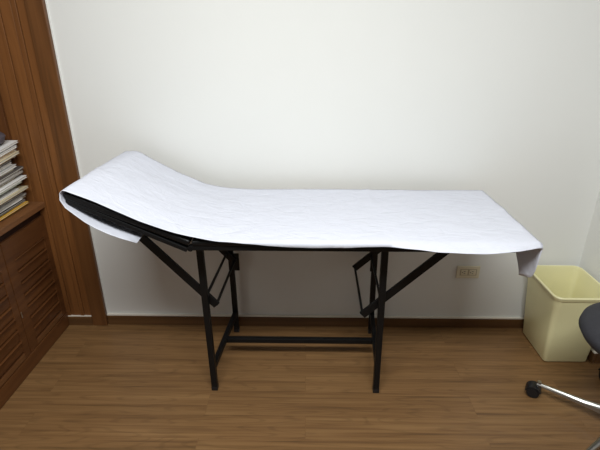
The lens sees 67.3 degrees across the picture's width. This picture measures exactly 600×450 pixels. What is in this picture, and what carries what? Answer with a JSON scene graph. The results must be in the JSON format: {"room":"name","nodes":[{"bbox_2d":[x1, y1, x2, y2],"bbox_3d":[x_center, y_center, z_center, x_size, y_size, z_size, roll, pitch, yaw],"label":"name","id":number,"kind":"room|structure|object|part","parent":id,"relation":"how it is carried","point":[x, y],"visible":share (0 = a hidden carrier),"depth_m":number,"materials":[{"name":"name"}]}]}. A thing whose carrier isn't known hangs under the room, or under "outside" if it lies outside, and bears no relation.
{"room":"examination room","nodes":[
{"label":"examination room","id":0,"kind":"room"},
{"bbox_2d":[0,324,599,449],"bbox_3d":[0.273,1.124,1.383,4.280,0.050,2.875,0,23,1],"label":"floor","id":1,"kind":"structure","parent":0,"point":[111,386],"depth_m":2.10,"materials":[{"name":"brown wood"}]},
{"bbox_2d":[0,202,69,408],"bbox_3d":[-1.537,0.460,1.915,0.433,0.757,1.198,0,23,1],"label":"base cabinet","id":2,"kind":"object","parent":1,"relation":"on","point":[33,314],"visible":1,"depth_m":2.20,"materials":[{"name":"brown wood"}]},
{"bbox_2d":[0,94,26,200],"bbox_3d":[-1.580,-0.515,1.523,0.346,1.342,1.156,0,23,1],"label":"bookcase","id":3,"kind":"object","parent":2,"relation":"on","point":[4,128],"visible":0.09,"depth_m":2.15,"materials":[{"name":"brown wood"}]},
{"bbox_3d":[-1.347,0.433,1.962,0.023,0.594,0.358,0,23,1],"label":"door","id":4,"kind":"part","parent":2,"relation":"part of","materials":[{"name":"brown wood"}]},
{"bbox_3d":[-1.341,0.292,2.295,0.023,0.594,0.352,0,23,1],"label":"door","id":5,"kind":"part","parent":2,"relation":"part of","materials":[{"name":"brown wood"}]},
{"bbox_3d":[-1.542,-0.024,2.072,0.326,0.011,0.426,0,23,1],"label":"folder","id":6,"kind":"object","parent":2,"relation":"on","visible":0},
{"bbox_2d":[0,201,28,220],"bbox_3d":[-1.530,-0.036,2.076,0.349,0.010,0.410,0,23,1],"label":"folder","id":7,"kind":"object","parent":6,"relation":"on","point":[24,203],"visible":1,"depth_m":2.15,"materials":[{"name":"yellow paper"}]},
{"bbox_3d":[-1.541,-0.046,2.077,0.328,0.013,0.403,0,23,1],"label":"folder","id":8,"kind":"object","parent":7,"relation":"on","visible":0},
{"bbox_2d":[0,199,24,215],"bbox_3d":[-1.531,-0.051,2.065,0.347,0.012,0.385,0,23,1],"label":"folder","id":9,"kind":"object","parent":8,"relation":"on","point":[22,200],"visible":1,"depth_m":2.14,"materials":[{"name":"grey paper"}]},
{"bbox_3d":[-1.539,-0.059,2.065,0.331,0.013,0.442,0,23,1],"label":"folder","id":10,"kind":"object","parent":9,"relation":"on","visible":0},
{"bbox_2d":[0,197,21,212],"bbox_3d":[-1.534,-0.059,2.046,0.343,0.015,0.367,0,23,1],"label":"folder","id":11,"kind":"object","parent":10,"relation":"on","point":[18,200],"visible":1,"depth_m":2.14,"materials":[{"name":"white paper"}]},
{"bbox_2d":[0,193,25,210],"bbox_3d":[-1.527,-0.073,2.058,0.355,0.014,0.418,0,23,1],"label":"folder","id":12,"kind":"object","parent":11,"relation":"on","point":[22,194],"visible":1,"depth_m":2.14,"materials":[{"name":"grey paper"}]},
{"bbox_3d":[-1.538,-0.081,2.056,0.335,0.017,0.409,0,23,1],"label":"folder","id":13,"kind":"object","parent":12,"relation":"on","visible":0},
{"bbox_3d":[-1.535,-0.094,2.065,0.339,0.018,0.404,0,23,1],"label":"folder","id":14,"kind":"object","parent":13,"relation":"on","visible":0},
{"bbox_2d":[0,186,28,204],"bbox_3d":[-1.525,-0.102,2.047,0.360,0.021,0.430,0,23,1],"label":"folder","id":15,"kind":"object","parent":14,"relation":"on","point":[21,188],"visible":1,"depth_m":2.15,"materials":[{"name":"beige paper"}]},
{"bbox_2d":[0,188,18,200],"bbox_3d":[-1.534,-0.100,2.026,0.342,0.018,0.367,0,23,1],"label":"folder","id":16,"kind":"object","parent":15,"relation":"on","point":[13,190],"visible":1,"depth_m":2.12,"materials":[{"name":"white paper"}]},
{"bbox_3d":[-1.546,-0.111,2.030,0.318,0.020,0.358,0,23,1],"label":"folder","id":17,"kind":"object","parent":16,"relation":"on","visible":0},
{"bbox_3d":[-1.544,-0.123,2.040,0.323,0.020,0.376,0,23,1],"label":"folder","id":18,"kind":"object","parent":17,"relation":"on","visible":0},
{"bbox_2d":[0,181,20,194],"bbox_3d":[-1.528,-0.130,2.022,0.354,0.025,0.393,0,23,1],"label":"folder","id":19,"kind":"object","parent":18,"relation":"on","point":[20,181],"visible":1,"depth_m":2.12,"materials":[{"name":"white paper"}]},
{"bbox_3d":[-1.533,-0.130,2.038,0.344,0.022,0.398,0,23,1],"label":"folder","id":20,"kind":"object","parent":18,"relation":"on","visible":0},
{"bbox_2d":[0,175,26,192],"bbox_3d":[-1.529,-0.147,2.036,0.352,0.030,0.447,0,23,1],"label":"folder","id":21,"kind":"object","parent":20,"relation":"on","point":[18,178],"visible":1,"depth_m":2.14,"materials":[{"name":"white paper"}]},
{"bbox_3d":[-1.541,-0.150,2.006,0.328,0.026,0.377,0,23,1],"label":"folder","id":22,"kind":"object","parent":21,"relation":"on","visible":0},
{"bbox_2d":[0,171,20,183],"bbox_3d":[-1.528,-0.172,2.009,0.337,0.036,0.434,-1,23,-1],"label":"folder","id":23,"kind":"object","parent":22,"relation":"on","point":[6,179],"visible":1,"depth_m":2.12,"materials":[{"name":"grey paper"}]},
{"bbox_2d":[0,166,22,181],"bbox_3d":[-1.529,-0.192,2.028,0.351,0.034,0.424,0,23,1],"label":"folder","id":24,"kind":"object","parent":23,"relation":"on","point":[18,168],"visible":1,"depth_m":2.13,"materials":[{"name":"grey paper"}]},
{"bbox_2d":[0,170,22,185],"bbox_3d":[-1.532,-0.173,2.035,0.345,0.032,0.433,0,23,1],"label":"folder","id":25,"kind":"object","parent":22,"relation":"on","point":[20,170],"visible":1,"depth_m":2.15,"materials":[{"name":"grey paper"}]},
{"bbox_2d":[64,192,515,392],"bbox_3d":[0.004,0.245,2.067,1.673,1.034,0.634,0,23,1],"label":"examination table","id":26,"kind":"object","parent":1,"relation":"on","point":[182,242],"visible":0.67,"depth_m":1.93,"materials":[{"name":"black paint"}]},
{"bbox_3d":[-0.622,-0.118,1.924,0.421,0.207,0.627,0,23,1],"label":"head frame","id":27,"kind":"part","parent":26,"relation":"part of","materials":[{"name":"black paint"}]},
{"bbox_3d":[-0.407,0.402,1.981,0.038,0.805,0.027,0,23,1],"label":"leg","id":28,"kind":"part","parent":26,"relation":"part of","materials":[{"name":"black paint"}]},
{"bbox_3d":[-0.379,0.573,2.298,0.022,0.030,0.452,2,23,5],"label":"rail","id":29,"kind":"part","parent":26,"relation":"part of","materials":[{"name":"black metal"}]},
{"bbox_3d":[-0.362,0.227,2.395,0.038,0.805,0.027,0,23,1],"label":"leg","id":30,"kind":"part","parent":26,"relation":"part of","materials":[{"name":"black paint"}]},
{"bbox_2d":[59,151,542,276],"bbox_3d":[0.025,-0.053,1.886,1.727,0.381,0.657,0,23,1],"label":"sheet","id":31,"kind":"object","parent":26,"relation":"on","point":[132,184],"visible":0.98,"depth_m":1.79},
{"bbox_3d":[0.219,-0.031,1.947,1.242,0.020,0.619,0,23,1],"label":"bed frame","id":32,"kind":"part","parent":26,"relation":"part of","materials":[{"name":"black paint"}]},
{"bbox_3d":[0.377,0.578,2.284,0.022,0.030,0.456,2,23,5],"label":"rail","id":33,"kind":"part","parent":26,"relation":"part of","materials":[{"name":"black metal"}]},
{"bbox_3d":[0.392,0.231,2.384,0.038,0.805,0.027,0,23,1],"label":"leg","id":34,"kind":"part","parent":26,"relation":"part of","materials":[{"name":"black paint"}]},
{"bbox_3d":[0.350,0.409,1.966,0.038,0.805,0.027,0,23,1],"label":"leg","id":35,"kind":"part","parent":26,"relation":"part of","materials":[{"name":"black paint"}]},
{"bbox_2d":[523,265,599,361],"bbox_3d":[1.334,0.471,2.320,0.288,0.420,0.333,0,23,1],"label":"waste bin","id":36,"kind":"object","parent":1,"relation":"on","point":[557,296],"visible":0.78,"depth_m":2.28,"materials":[{"name":"yellow plastic"}]},
{"bbox_2d":[525,302,599,449],"bbox_3d":[1.371,0.641,1.783,0.722,0.526,0.743,0,23,1],"label":"swivel chair","id":37,"kind":"object","parent":1,"relation":"on","point":[589,320],"visible":1,"depth_m":1.82,"materials":[{"name":"grey fabric"}]},
{"bbox_3d":[1.205,0.754,1.974,0.307,0.042,0.038,19,29,37],"label":"leg","id":38,"kind":"part","parent":37,"relation":"part of","materials":[{"name":"silver metal"}]},
{"bbox_3d":[1.347,0.446,1.709,0.515,0.108,0.497,0,23,1],"label":"seat","id":39,"kind":"part","parent":37,"relation":"part of","materials":[{"name":"grey fabric"}]},
{"bbox_3d":[1.186,0.840,1.771,0.307,0.042,0.038,-13,26,-28],"label":"leg","id":40,"kind":"part","parent":37,"relation":"part of","materials":[{"name":"silver metal"}]},
{"bbox_2d":[47,0,599,316],"bbox_3d":[0.245,-0.647,2.139,4.180,2.620,0.100,0,23,1],"label":"wall","id":41,"kind":"structure","parent":0,"point":[500,99],"depth_m":2.14,"materials":[{"name":"beige paint"}]},
{"bbox_2d":[0,0,90,315],"bbox_3d":[-1.469,-0.634,2.109,0.554,2.620,0.018,0,23,1],"label":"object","id":42,"kind":"structure","parent":41,"relation":"attached to","point":[21,90],"depth_m":2.19,"materials":[{"name":"brown wood"}]},
{"bbox_2d":[24,0,108,325],"bbox_3d":[-1.150,-0.631,2.100,0.083,2.620,0.027,0,23,1],"label":"trim","id":43,"kind":"structure","parent":41,"relation":"attached to","point":[36,10],"depth_m":2.17,"materials":[{"name":"brown wood"}]},
{"bbox_2d":[45,0,107,313],"bbox_3d":[-1.107,-0.666,2.095,0.004,2.551,0.007,0,23,1],"label":"trim","id":44,"kind":"structure","parent":41,"relation":"attached to","point":[45,0],"depth_m":2.17,"materials":[{"name":"white paint"}]},
{"bbox_2d":[68,315,92,324],"bbox_3d":[-1.260,0.548,2.598,0.137,0.062,0.018,0,23,1],"label":"baseboard","id":45,"kind":"structure","parent":41,"relation":"attached to","point":[73,319],"depth_m":2.59,"materials":[{"name":"brown wood"}]},
{"bbox_2d":[107,313,523,327],"bbox_3d":[0.198,0.550,2.585,2.612,0.068,0.015,0,23,1],"label":"baseboard","id":46,"kind":"structure","parent":41,"relation":"attached to","point":[113,318],"depth_m":2.58,"materials":[{"name":"brown wood"}]},
{"bbox_2d":[456,266,480,277],"bbox_3d":[0.913,0.256,2.449,0.124,0.074,0.013,0,23,1],"label":"wall outlet","id":47,"kind":"object","parent":41,"relation":"attached to","point":[462,271],"visible":1,"depth_m":2.44,"materials":[{"name":"beige plastic"}]},
{"bbox_2d":[461,270,467,274],"bbox_3d":[0.891,0.257,2.445,0.036,0.030,0.004,0,23,1],"label":"socket","id":48,"kind":"object","parent":47,"relation":"attached to","point":[463,272],"depth_m":2.44,"materials":[{"name":"beige plastic"}]},
{"bbox_3d":[0.913,0.257,2.446,0.090,0.038,0.001,0,23,1],"label":"insert frame","id":49,"kind":"part","parent":47,"relation":"part of","materials":[{"name":"beige plastic"}]},
{"bbox_2d":[469,270,475,274],"bbox_3d":[0.935,0.257,2.444,0.036,0.030,0.004,0,23,1],"label":"socket","id":50,"kind":"object","parent":47,"relation":"attached to","point":[471,272],"depth_m":2.44,"materials":[{"name":"beige plastic"}]},
{"bbox_2d":[579,191,599,282],"bbox_3d":[1.917,-0.560,1.933,0.830,2.620,0.295,0,23,1],"label":"wall","id":51,"kind":"structure","parent":0,"point":[590,259],"depth_m":2.31,"materials":[{"name":"beige paint"}]},
{"bbox_2d":[587,347,596,362],"bbox_3d":[1.494,0.619,2.424,0.015,0.066,0.295,0,23,1],"label":"baseboard","id":52,"kind":"structure","parent":51,"relation":"attached to","point":[591,356],"depth_m":2.30,"materials":[{"name":"brown wood"}]},
{"bbox_2d":[594,353,599,362],"bbox_3d":[1.914,0.676,2.289,0.830,0.066,0.015,0,23,1],"label":"baseboard","id":53,"kind":"structure","parent":51,"relation":"attached to","point":[597,358],"depth_m":2.29,"materials":[{"name":"brown wood"}]},
{"bbox_3d":[-1.541,-0.188,2.002,0.329,0.031,0.375,0,23,1],"label":"folder","id":54,"kind":"object","parent":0,"visible":0},
{"bbox_2d":[0,164,16,175],"bbox_3d":[-1.536,-0.196,1.996,0.338,0.038,0.417,0,23,1],"label":"folder","id":55,"kind":"object","parent":54,"relation":"on","point":[12,166],"visible":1,"depth_m":2.12,"materials":[{"name":"white paper"}]},
{"bbox_3d":[-1.548,-0.199,1.984,0.315,0.033,0.390,0,23,1],"label":"folder","id":56,"kind":"object","parent":55,"relation":"on","visible":0},
{"bbox_2d":[0,162,11,170],"bbox_3d":[-1.537,-0.212,1.991,0.336,0.037,0.371,0,23,1],"label":"folder","id":57,"kind":"object","parent":56,"relation":"on","point":[9,163],"visible":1,"depth_m":2.11,"materials":[{"name":"white paper"}]},
{"bbox_3d":[-1.544,-0.249,1.996,0.323,0.045,0.448,0,23,1],"label":"folder","id":58,"kind":"object","parent":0,"visible":0},
{"bbox_2d":[0,151,18,164],"bbox_3d":[-1.524,-0.251,1.980,0.361,0.047,0.438,0,23,1],"label":"folder","id":59,"kind":"object","parent":58,"relation":"on","point":[14,153],"visible":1,"depth_m":2.10,"materials":[{"name":"beige paper"}]},
{"bbox_3d":[-1.531,-0.268,1.995,0.346,0.044,0.421,0,23,1],"label":"folder","id":60,"kind":"object","parent":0,"visible":0},
{"bbox_3d":[-1.533,-0.266,1.973,0.343,0.046,0.408,0,23,1],"label":"folder","id":61,"kind":"object","parent":60,"relation":"on","visible":0},
{"bbox_2d":[0,145,15,156],"bbox_3d":[-1.530,-0.282,1.984,0.350,0.048,0.413,0,23,1],"label":"folder","id":62,"kind":"object","parent":61,"relation":"on","point":[9,149],"visible":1,"depth_m":2.10,"materials":[{"name":"white paper"}]},
{"bbox_2d":[0,140,17,151],"bbox_3d":[-1.530,-0.301,1.984,0.349,0.052,0.428,0,23,1],"label":"folder","id":63,"kind":"object","parent":61,"relation":"on","point":[6,144],"visible":1,"depth_m":2.12,"materials":[{"name":"white paper"}]},
{"bbox_2d":[0,132,5,143],"bbox_3d":[-1.457,-0.397,2.072,0.176,0.067,0.137,0,23,1],"label":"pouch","id":64,"kind":"object","parent":63,"relation":"on","point":[2,135],"visible":1,"depth_m":2.08,"materials":[{"name":"grey fabric"}]}
]}

